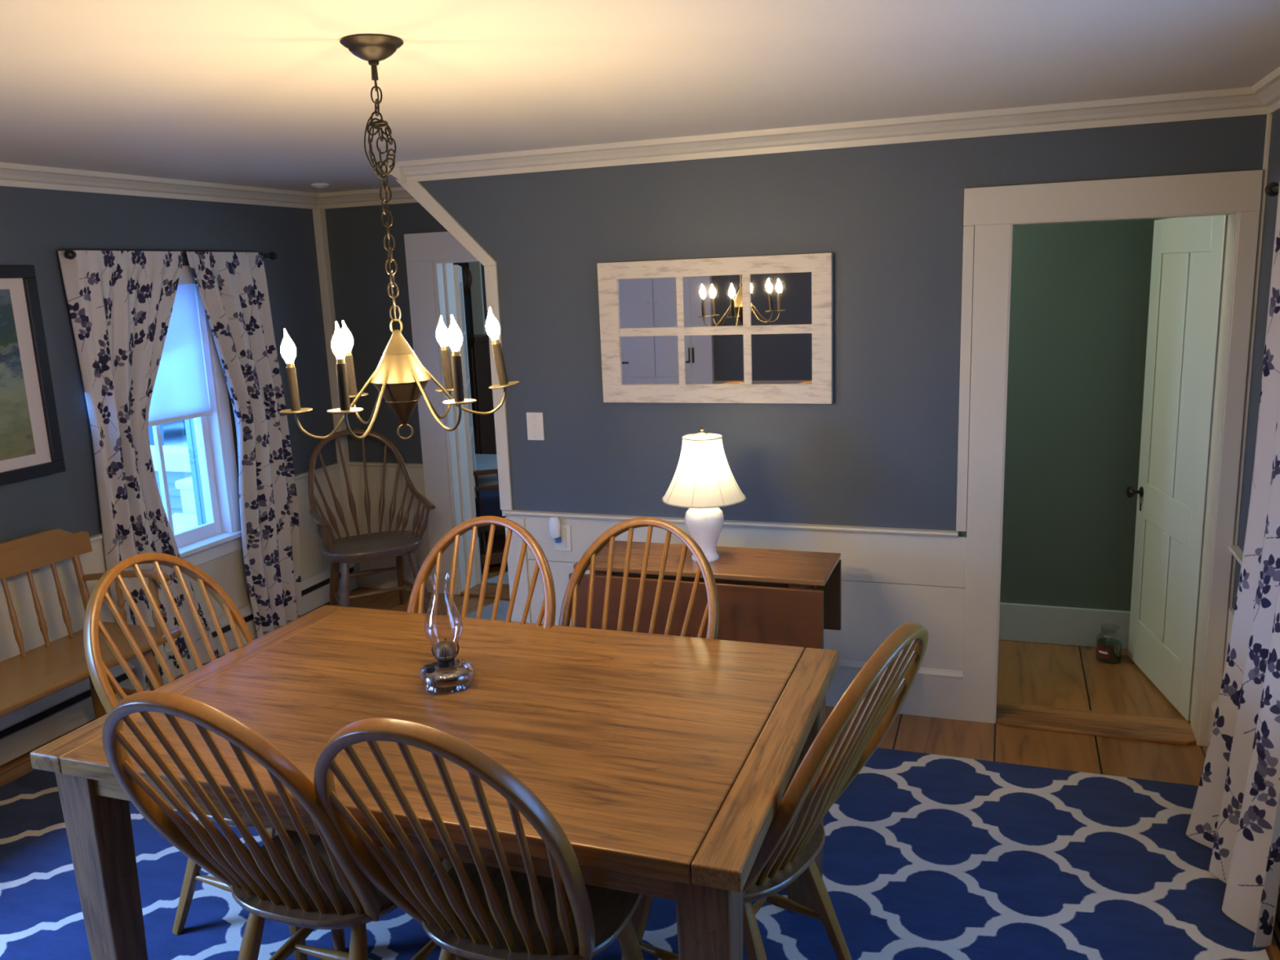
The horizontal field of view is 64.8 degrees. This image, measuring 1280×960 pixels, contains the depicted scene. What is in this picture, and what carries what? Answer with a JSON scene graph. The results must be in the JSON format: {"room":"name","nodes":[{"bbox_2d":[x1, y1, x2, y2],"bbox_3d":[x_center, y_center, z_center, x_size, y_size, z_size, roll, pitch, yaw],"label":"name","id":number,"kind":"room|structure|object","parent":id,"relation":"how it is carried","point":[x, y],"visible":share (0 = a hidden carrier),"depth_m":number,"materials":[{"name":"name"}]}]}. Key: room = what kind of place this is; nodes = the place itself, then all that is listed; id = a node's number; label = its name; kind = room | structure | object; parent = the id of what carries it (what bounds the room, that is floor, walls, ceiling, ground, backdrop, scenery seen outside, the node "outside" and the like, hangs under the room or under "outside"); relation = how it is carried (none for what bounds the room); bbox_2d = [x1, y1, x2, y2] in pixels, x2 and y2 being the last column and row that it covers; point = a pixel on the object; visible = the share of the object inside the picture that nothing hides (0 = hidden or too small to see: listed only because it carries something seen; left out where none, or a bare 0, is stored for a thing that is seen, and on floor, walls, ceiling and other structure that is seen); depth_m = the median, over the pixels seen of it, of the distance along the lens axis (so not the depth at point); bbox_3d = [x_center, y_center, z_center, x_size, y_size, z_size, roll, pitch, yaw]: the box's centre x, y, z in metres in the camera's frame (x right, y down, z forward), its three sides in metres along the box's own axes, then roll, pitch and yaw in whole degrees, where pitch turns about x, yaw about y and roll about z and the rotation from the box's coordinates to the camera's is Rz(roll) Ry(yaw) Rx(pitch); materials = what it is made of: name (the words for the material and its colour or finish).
{"room":"dining room","nodes":[
{"label":"dining room","id":0,"kind":"room"},
{"bbox_2d":[0,186,337,542],"bbox_3d":[-2.906,0.128,3.152,0.130,2.320,6.437,2,12,20],"label":"wall","id":1,"kind":"structure","parent":0,"point":[36,224],"depth_m":4.44,"materials":[{"name":"blue paint"}]},
{"bbox_2d":[0,265,66,485],"bbox_3d":[-2.632,-0.339,3.634,0.026,0.848,1.135,2,12,20],"label":"framed picture","id":2,"kind":"object","parent":1,"relation":"attached to","point":[31,445],"visible":1,"depth_m":4.05,"materials":[{"name":"black paint"}]},
{"bbox_2d":[0,288,35,460],"bbox_3d":[-2.635,-0.340,3.632,0.002,0.661,0.910,2,12,20],"label":"painting","id":3,"kind":"object","parent":2,"relation":"attached to","point":[17,419],"depth_m":4.01},
{"bbox_2d":[0,162,319,208],"bbox_3d":[-2.851,-0.965,2.894,0.080,0.080,6.177,2,12,20],"label":"trim","id":4,"kind":"structure","parent":1,"relation":"attached to","point":[11,175],"depth_m":4.55,"materials":[{"name":"beige paint"}]},
{"bbox_2d":[64,249,277,259],"bbox_3d":[-2.169,-1.054,4.735,0.104,0.042,1.284,2,12,20],"label":"curtain rod","id":5,"kind":"object","parent":1,"relation":"attached to","point":[68,254],"visible":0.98,"depth_m":4.16,"materials":[{"name":"black metal"}]},
{"bbox_2d":[57,250,220,691],"bbox_3d":[-2.219,-0.041,4.622,0.095,1.970,0.611,2,12,20],"label":"curtain","id":6,"kind":"object","parent":5,"relation":"hanging from","point":[121,303],"visible":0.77,"depth_m":4.45,"materials":[{"name":"white fabric"}]},
{"bbox_2d":[186,251,302,637],"bbox_3d":[-2.003,-0.167,5.181,0.096,1.962,0.578,2,12,20],"label":"curtain","id":7,"kind":"object","parent":5,"relation":"hanging from","point":[232,286],"visible":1,"depth_m":5.22,"materials":[{"name":"white fabric"}]},
{"bbox_2d":[0,466,346,662],"bbox_3d":[-2.810,0.896,3.284,0.012,0.756,6.177,2,12,20],"label":"wainscot","id":8,"kind":"structure","parent":1,"relation":"attached to","point":[228,571],"depth_m":4.39,"materials":[{"name":"beige paint"}]},
{"bbox_2d":[0,562,356,765],"bbox_3d":[-2.539,1.037,3.932,0.066,0.178,4.697,2,12,20],"label":"baseboard heater","id":9,"kind":"object","parent":1,"relation":"attached to","point":[27,728],"visible":0.52,"depth_m":4.26,"materials":[{"name":"metal"}]},
{"bbox_2d":[184,418,206,525],"bbox_3d":[-2.292,-0.150,5.211,0.094,2.800,0.030,2,12,20],"label":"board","id":10,"kind":"object","parent":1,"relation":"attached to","point":[189,424],"visible":0.03,"depth_m":5.23,"materials":[{"name":"white wood"}]},
{"bbox_2d":[89,265,340,565],"bbox_3d":[-2.897,0.088,3.108,0.195,1.445,6.117,2,12,20],"label":"window","id":11,"kind":"structure","parent":1,"relation":"in","point":[190,382],"depth_m":4.99,"materials":[{"name":"white paint"}]},
{"bbox_2d":[148,284,209,422],"bbox_3d":[-2.276,-0.584,4.708,0.002,0.632,0.626,2,12,20],"label":"roller shade","id":12,"kind":"object","parent":11,"relation":"attached to","point":[181,390],"depth_m":4.88,"materials":[{"name":"white fabric"}]},
{"bbox_2d":[150,444,191,515],"bbox_3d":[-3.700,0.352,7.171,2.700,1.185,0.260,2,12,20],"label":"wall","id":13,"kind":"structure","parent":0,"point":[176,458],"depth_m":6.78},
{"bbox_2d":[463,262,487,334],"bbox_3d":[-0.226,-0.874,7.572,3.220,2.320,0.080,2,12,20],"label":"wall","id":14,"kind":"structure","parent":0,"point":[467,297],"depth_m":7.83,"materials":[{"name":"blue paint"}]},
{"bbox_2d":[453,262,471,294],"bbox_3d":[-1.424,-1.554,7.785,0.269,0.269,0.058,2,12,20],"label":"wall clock","id":15,"kind":"object","parent":14,"relation":"attached to","point":[466,273],"visible":0.3,"depth_m":7.73,"materials":[{"name":"brown wood"}]},
{"bbox_2d":[468,262,485,334],"bbox_3d":[-1.238,-0.898,7.885,0.095,2.320,0.020,2,12,20],"label":"trim","id":16,"kind":"structure","parent":14,"relation":"attached to","point":[477,295],"depth_m":7.77,"materials":[{"name":"beige paint"}]},
{"bbox_2d":[0,0,1279,193],"bbox_3d":[-0.602,-1.180,3.114,5.520,0.080,8.450,2,12,20],"label":"ceiling","id":17,"kind":"structure","parent":0,"point":[268,94],"depth_m":2.59,"materials":[{"name":"paint"}]},
{"bbox_2d":[311,182,328,188],"bbox_3d":[-1.633,-1.501,5.148,0.090,0.021,0.090,2,12,20],"label":"ceiling sensor","id":18,"kind":"object","parent":17,"relation":"attached to","point":[321,185],"visible":1,"depth_m":5.12,"materials":[{"name":"white paint"}]},
{"bbox_2d":[279,33,519,439],"bbox_3d":[-0.565,-0.523,2.269,0.496,0.874,0.544,2,12,20],"label":"chandelier","id":19,"kind":"object","parent":17,"relation":"hanging from","point":[399,377],"visible":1,"depth_m":2.27,"materials":[{"name":"brown metal"}]},
{"bbox_2d":[0,529,1279,959],"bbox_3d":[-0.510,1.161,3.589,5.520,0.060,8.450,2,12,20],"label":"floor","id":20,"kind":"structure","parent":0,"point":[1034,673],"depth_m":4.03,"materials":[{"name":"brown wood"}]},
{"bbox_2d":[0,528,182,719],"bbox_3d":[-2.422,0.803,3.340,0.489,0.884,1.940,2,12,20],"label":"wooden bench","id":21,"kind":"object","parent":20,"relation":"on","point":[29,677],"visible":0.71,"depth_m":3.97,"materials":[{"name":"brown wood"}]},
{"bbox_2d":[307,429,435,613],"bbox_3d":[-1.461,0.270,5.429,0.617,1.039,0.531,-8,13,-27],"label":"armchair","id":22,"kind":"object","parent":20,"relation":"on","point":[380,544],"visible":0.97,"depth_m":5.46,"materials":[{"name":"brown wood"}]},
{"bbox_2d":[466,333,496,454],"bbox_3d":[-1.344,-0.406,7.797,0.495,1.400,0.410,2,12,20],"label":"cabinet","id":23,"kind":"object","parent":20,"relation":"on","point":[478,348],"visible":0.12,"depth_m":7.56,"materials":[{"name":"brown wood"}]},
{"bbox_2d":[460,583,510,599],"bbox_3d":[-0.621,0.665,5.857,0.860,0.018,0.190,2,12,20],"label":"threshold","id":24,"kind":"object","parent":20,"relation":"on","point":[491,589],"visible":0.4,"depth_m":5.91,"materials":[{"name":"brown wood"}]},
{"bbox_2d":[466,600,511,621],"bbox_3d":[-0.623,0.766,5.388,0.880,0.007,0.620,2,12,20],"label":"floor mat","id":25,"kind":"object","parent":20,"relation":"on","point":[503,607],"visible":0.02,"depth_m":5.58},
{"bbox_2d":[472,468,507,573],"bbox_3d":[-0.872,0.207,6.549,0.501,0.658,0.475,-6,12,-17],"label":"chair","id":26,"kind":"object","parent":20,"relation":"on","point":[487,503],"visible":0.12,"depth_m":6.32,"materials":[{"name":"brown wood"}]},
{"bbox_2d":[475,488,506,517],"bbox_3d":[-0.881,0.145,6.553,0.460,0.160,0.420,-6,12,-17],"label":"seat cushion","id":27,"kind":"object","parent":26,"relation":"on","point":[490,499],"depth_m":6.32,"materials":[{"name":"blue fabric"}]},
{"bbox_2d":[480,571,508,584],"bbox_3d":[-0.525,0.561,6.379,0.680,0.007,0.750,2,12,20],"label":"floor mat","id":28,"kind":"object","parent":20,"relation":"on","point":[495,580],"visible":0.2,"depth_m":6.17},
{"bbox_2d":[0,747,1269,959],"bbox_3d":[-0.549,1.294,2.753,4.182,0.013,3.054,2,12,20],"label":"area rug","id":29,"kind":"object","parent":20,"relation":"on","point":[926,856],"visible":0.27,"depth_m":2.99,"materials":[{"name":"blue carpet"}]},
{"bbox_2d":[83,552,307,959],"bbox_3d":[-1.144,0.746,2.890,0.689,1.055,0.530,2,12,22],"label":"dining chair","id":30,"kind":"object","parent":29,"relation":"on","point":[100,675],"visible":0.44,"depth_m":2.85,"materials":[{"name":"brown wood"}]},
{"bbox_2d":[102,690,469,959],"bbox_3d":[-0.764,0.852,2.290,0.530,1.055,0.689,2,12,20],"label":"dining chair","id":31,"kind":"object","parent":29,"relation":"on","point":[300,878],"visible":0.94,"depth_m":2.13,"materials":[{"name":"brown wood"}]},
{"bbox_2d":[30,604,839,959],"bbox_3d":[-0.424,0.921,2.644,1.708,0.752,1.103,2,12,20],"label":"dining table","id":32,"kind":"object","parent":29,"relation":"on","point":[666,764],"visible":0.88,"depth_m":2.40,"materials":[{"name":"brown wood"}]},
{"bbox_2d":[419,575,475,694],"bbox_3d":[-0.510,0.393,2.620,0.142,0.299,0.142,-6,12,-20],"label":"oil lamp","id":33,"kind":"object","parent":32,"relation":"on","point":[445,651],"visible":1,"depth_m":2.62,"materials":[{"name":"clear glass"}]},
{"bbox_2d":[313,717,644,959],"bbox_3d":[-0.285,0.866,2.129,0.530,1.055,0.689,2,12,20],"label":"dining chair","id":34,"kind":"object","parent":29,"relation":"on","point":[477,911],"visible":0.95,"depth_m":1.96,"materials":[{"name":"brown wood"}]},
{"bbox_2d":[406,515,555,871],"bbox_3d":[-0.578,0.693,3.037,0.530,1.055,0.689,3,13,23],"label":"dining chair","id":35,"kind":"object","parent":29,"relation":"on","point":[415,602],"visible":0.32,"depth_m":3.19,"materials":[{"name":"brown wood"}]},
{"bbox_2d":[558,516,719,958],"bbox_3d":[-0.089,0.694,2.942,0.530,1.055,0.689,4,13,26],"label":"dining chair","id":36,"kind":"object","parent":29,"relation":"on","point":[569,606],"visible":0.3,"depth_m":3.09,"materials":[{"name":"brown wood"}]},
{"bbox_2d":[621,621,928,959],"bbox_3d":[0.308,0.792,2.378,0.689,1.055,0.530,6,14,36],"label":"dining chair","id":37,"kind":"object","parent":29,"relation":"on","point":[863,716],"visible":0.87,"depth_m":2.24,"materials":[{"name":"brown wood"}]},
{"bbox_2d":[568,540,841,648],"bbox_3d":[0.265,0.660,3.895,0.960,0.739,0.414,2,12,20],"label":"table","id":38,"kind":"object","parent":20,"relation":"on","point":[775,597],"visible":0.63,"depth_m":3.68,"materials":[{"name":"brown wood"}]},
{"bbox_2d":[662,426,746,562],"bbox_3d":[0.239,0.051,3.768,0.316,0.505,0.316,2,12,20],"label":"table lamp","id":39,"kind":"object","parent":38,"relation":"on","point":[703,482],"visible":0.97,"depth_m":3.68,"materials":[{"name":"white ceramic"}]},
{"bbox_2d":[995,701,1196,745],"bbox_3d":[1.777,0.955,3.965,0.708,0.016,0.205,2,12,20],"label":"threshold","id":40,"kind":"object","parent":20,"relation":"on","point":[1136,727],"visible":0.97,"depth_m":3.94,"materials":[{"name":"brown wood"}]},
{"bbox_2d":[1095,628,1122,663],"bbox_3d":[2.135,0.742,4.584,0.110,0.160,0.112,2,12,20],"label":"jar candle","id":41,"kind":"object","parent":20,"relation":"on","point":[1108,650],"visible":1,"depth_m":4.55,"materials":[{"name":"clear glass"}]},
{"bbox_3d":[-1.161,0.134,7.287,0.840,0.530,0.540,2,12,20],"label":"table","id":42,"kind":"object","parent":20,"relation":"on","visible":0},
{"bbox_2d":[475,453,497,486],"bbox_3d":[-1.166,0.023,7.262,0.881,0.318,0.585,2,12,20],"label":"tablecloth","id":43,"kind":"object","parent":42,"relation":"on","point":[483,461],"visible":0.03,"depth_m":7.00,"materials":[{"name":"blue fabric"}]},
{"bbox_2d":[324,202,1167,611],"bbox_3d":[0.392,-0.424,5.235,4.883,2.320,0.152,2,12,20],"label":"wall","id":44,"kind":"structure","parent":0,"point":[1080,292],"depth_m":4.64,"materials":[{"name":"green paint"}]},
{"bbox_2d":[312,208,359,588],"bbox_3d":[-1.782,-0.442,5.945,0.052,2.240,0.052,2,12,20],"label":"post","id":45,"kind":"object","parent":44,"relation":"attached to","point":[318,215],"visible":0.74,"depth_m":5.84,"materials":[{"name":"beige paint"}]},
{"bbox_2d":[317,186,417,208],"bbox_3d":[-0.759,-1.539,5.315,2.333,0.080,0.080,2,12,20],"label":"trim","id":46,"kind":"structure","parent":44,"relation":"attached to","point":[364,197],"depth_m":5.59,"materials":[{"name":"beige paint"}]},
{"bbox_2d":[346,461,422,468],"bbox_3d":[-1.507,-0.083,5.934,0.535,0.036,0.030,2,12,20],"label":"chair rail","id":47,"kind":"object","parent":44,"relation":"attached to","point":[350,463],"visible":0.65,"depth_m":5.93,"materials":[{"name":"beige paint"}]},
{"bbox_2d":[349,465,433,592],"bbox_3d":[-0.676,0.318,5.721,2.333,0.756,0.018,2,12,20],"label":"wainscot","id":48,"kind":"structure","parent":44,"relation":"attached to","point":[386,580],"depth_m":6.00,"materials":[{"name":"beige paint"}]},
{"bbox_2d":[404,231,479,595],"bbox_3d":[-0.693,-0.342,5.658,1.165,2.075,0.162,2,12,20],"label":"door frame","id":49,"kind":"structure","parent":44,"relation":"attached to","point":[430,257],"depth_m":5.74,"materials":[{"name":"white paint"}]},
{"bbox_2d":[453,264,481,584],"bbox_3d":[-1.069,-0.367,6.267,0.034,1.890,0.800,-4,12,-8],"label":"door","id":50,"kind":"structure","parent":44,"relation":"in","point":[458,279],"depth_m":5.97,"materials":[{"name":"white paint"}]},
{"bbox_2d":[999,602,1130,649],"bbox_3d":[1.411,0.672,5.005,2.500,0.185,0.020,2,12,20],"label":"baseboard","id":51,"kind":"structure","parent":44,"relation":"attached to","point":[1051,624],"depth_m":4.78,"materials":[{"name":"white paint"}]},
{"bbox_2d":[390,114,1266,537],"bbox_3d":[0.547,-0.212,4.162,3.390,2.320,0.130,2,12,20],"label":"wall","id":52,"kind":"structure","parent":0,"point":[890,217],"depth_m":4.00,"materials":[{"name":"blue paint"}]},
{"bbox_2d":[395,179,497,266],"bbox_3d":[-0.825,-1.139,4.463,0.466,0.388,0.154,2,12,20],"label":"trim","id":53,"kind":"structure","parent":52,"relation":"attached to","point":[415,188],"depth_m":4.39,"materials":[{"name":"beige paint"}]},
{"bbox_2d":[484,265,531,622],"bbox_3d":[-0.561,-0.027,4.603,0.120,1.866,0.162,2,12,20],"label":"trim","id":54,"kind":"structure","parent":52,"relation":"attached to","point":[490,272],"depth_m":4.54,"materials":[{"name":"beige paint"}]},
{"bbox_2d":[526,412,544,439],"bbox_3d":[-0.464,-0.237,4.451,0.080,0.124,0.013,2,12,20],"label":"light switch","id":55,"kind":"object","parent":52,"relation":"attached to","point":[535,422],"visible":1,"depth_m":4.45,"materials":[{"name":"white plastic"}]},
{"bbox_2d":[596,253,832,404],"bbox_3d":[0.293,-0.602,4.080,0.967,0.580,0.032,2,12,20],"label":"mirror","id":56,"kind":"object","parent":52,"relation":"attached to","point":[743,329],"visible":1,"depth_m":4.06,"materials":[{"name":"white wood"}]},
{"bbox_2d":[504,510,958,537],"bbox_3d":[0.314,0.188,4.247,1.960,0.036,0.030,2,12,20],"label":"chair rail","id":57,"kind":"object","parent":52,"relation":"attached to","point":[509,513],"visible":0.7,"depth_m":4.16,"materials":[{"name":"beige paint"}]},
{"bbox_2d":[519,515,966,671],"bbox_3d":[0.376,0.561,4.315,1.935,0.756,0.012,2,12,20],"label":"wainscot","id":58,"kind":"structure","parent":52,"relation":"attached to","point":[889,582],"depth_m":4.08,"materials":[{"name":"beige paint"}]},
{"bbox_2d":[554,524,571,551],"bbox_3d":[-0.346,0.259,4.504,0.080,0.120,0.010,2,12,20],"label":"wall outlet","id":59,"kind":"object","parent":58,"relation":"attached to","point":[564,544],"visible":0.88,"depth_m":4.50,"materials":[{"name":"white plastic"}]},
{"bbox_2d":[549,516,561,538],"bbox_3d":[-0.377,0.220,4.481,0.055,0.117,0.038,2,12,20],"label":"night light","id":60,"kind":"object","parent":59,"relation":"attached to","point":[554,522],"visible":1,"depth_m":4.46,"materials":[{"name":"white paint"}]},
{"bbox_2d":[558,528,566,547],"bbox_3d":[-0.347,0.259,4.501,0.036,0.090,0.004,2,12,20],"label":"socket","id":61,"kind":"object","parent":59,"relation":"attached to","point":[562,542],"depth_m":4.50,"materials":[{"name":"white plastic"}]},
{"bbox_2d":[382,86,1268,182],"bbox_3d":[0.459,-1.289,3.846,3.410,0.080,0.080,2,12,20],"label":"trim","id":62,"kind":"structure","parent":52,"relation":"attached to","point":[1233,102],"depth_m":3.72,"materials":[{"name":"beige paint"}]},
{"bbox_2d":[825,659,963,719],"bbox_3d":[0.384,0.832,4.362,1.935,0.208,0.028,2,12,20],"label":"baseboard","id":63,"kind":"structure","parent":52,"relation":"attached to","point":[934,692],"depth_m":4.07,"materials":[{"name":"beige paint"}]},
{"bbox_2d":[955,169,1263,746],"bbox_3d":[1.685,-0.047,3.769,0.943,2.064,0.157,2,12,20],"label":"door frame","id":64,"kind":"structure","parent":52,"relation":"attached to","point":[991,214],"depth_m":3.66,"materials":[{"name":"beige paint"}]},
{"bbox_2d":[1125,214,1228,721],"bbox_3d":[2.164,-0.073,4.077,0.160,1.933,0.698,-1,12,8],"label":"door","id":65,"kind":"structure","parent":52,"relation":"in","point":[1188,253],"depth_m":4.03,"materials":[{"name":"white paint"}]},
{"bbox_2d":[1231,109,1279,609],"bbox_3d":[1.301,0.375,1.119,0.130,2.320,5.449,2,12,20],"label":"wall","id":66,"kind":"structure","parent":0,"point":[1273,170],"depth_m":3.37,"materials":[{"name":"blue paint"}]},
{"bbox_2d":[1222,607,1234,673],"bbox_3d":[1.268,1.242,1.320,0.012,0.545,5.189,2,12,20],"label":"wainscot","id":67,"kind":"structure","parent":66,"relation":"attached to","point":[1231,611],"depth_m":3.63,"materials":[{"name":"beige paint"}]},
{"bbox_2d":[1228,545,1243,565],"bbox_3d":[1.238,0.766,1.217,0.030,0.036,5.169,2,12,20],"label":"chair rail","id":68,"kind":"object","parent":66,"relation":"attached to","point":[1236,551],"visible":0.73,"depth_m":3.51,"materials":[{"name":"beige paint"}]},
{"bbox_2d":[1207,701,1279,922],"bbox_3d":[1.252,1.416,1.347,0.050,0.195,5.159,2,12,20],"label":"baseboard","id":69,"kind":"structure","parent":66,"relation":"attached to","point":[1213,707],"depth_m":3.65,"materials":[{"name":"beige paint"}]},
{"bbox_2d":[1222,113,1272,677],"bbox_3d":[2.111,-0.105,3.531,0.014,2.240,0.014,2,12,20],"label":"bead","id":70,"kind":"object","parent":66,"relation":"attached to","point":[1268,122],"visible":0.56,"depth_m":3.46,"materials":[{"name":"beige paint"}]},
{"bbox_2d":[1251,66,1279,113],"bbox_3d":[1.159,-0.725,0.932,0.080,0.080,5.189,2,12,20],"label":"trim","id":71,"kind":"structure","parent":66,"relation":"attached to","point":[1268,89],"depth_m":3.15,"materials":[{"name":"beige paint"}]},
{"bbox_2d":[1264,182,1279,196],"bbox_3d":[1.479,-0.614,1.857,0.099,0.042,2.382,2,12,20],"label":"curtain rod","id":72,"kind":"object","parent":66,"relation":"attached to","point":[1272,189],"visible":0.91,"depth_m":2.93,"materials":[{"name":"black metal"}]},
{"bbox_2d":[1186,181,1279,947],"bbox_3d":[1.693,0.186,2.756,0.179,1.974,0.694,2,12,20],"label":"curtain","id":73,"kind":"object","parent":72,"relation":"hanging from","point":[1235,814],"visible":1,"depth_m":2.84,"materials":[{"name":"white fabric"}]},
{"label":"outside","id":74,"kind":"structure","parent":0,"visible":0},
{"bbox_2d":[149,420,187,446],"bbox_3d":[-6.381,0.197,11.638,12.117,0.080,21.000,2,12,20],"label":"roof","id":75,"kind":"structure","parent":74,"point":[174,434],"depth_m":16.23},
{"bbox_2d":[148,424,161,445],"bbox_3d":[-5.123,-2.114,10.510,0.671,4.806,0.734,-10,14,-34],"label":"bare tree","id":76,"kind":"object","parent":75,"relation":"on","point":[150,428],"visible":0.02,"depth_m":10.74,"materials":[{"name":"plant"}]},
{"bbox_2d":[160,424,164,445],"bbox_3d":[-6.078,-2.444,12.322,0.670,4.805,0.702,6,14,34],"label":"bare tree","id":77,"kind":"object","parent":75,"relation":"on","point":[162,425],"visible":0.02,"depth_m":12.79,"materials":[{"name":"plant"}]},
{"bbox_2d":[172,512,198,533],"bbox_3d":[-2.746,0.720,6.046,0.820,0.837,0.870,2,12,20],"label":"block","id":78,"kind":"object","parent":75,"relation":"on","point":[181,522],"visible":0.08,"depth_m":6.35,"materials":[{"name":"white"}]},
{"bbox_2d":[174,476,196,514],"bbox_3d":[-2.841,0.503,6.616,0.230,1.045,0.170,2,12,20],"label":"newel post","id":79,"kind":"object","parent":75,"relation":"on","point":[187,495],"visible":0.21,"depth_m":6.48,"materials":[{"name":"white wood"}]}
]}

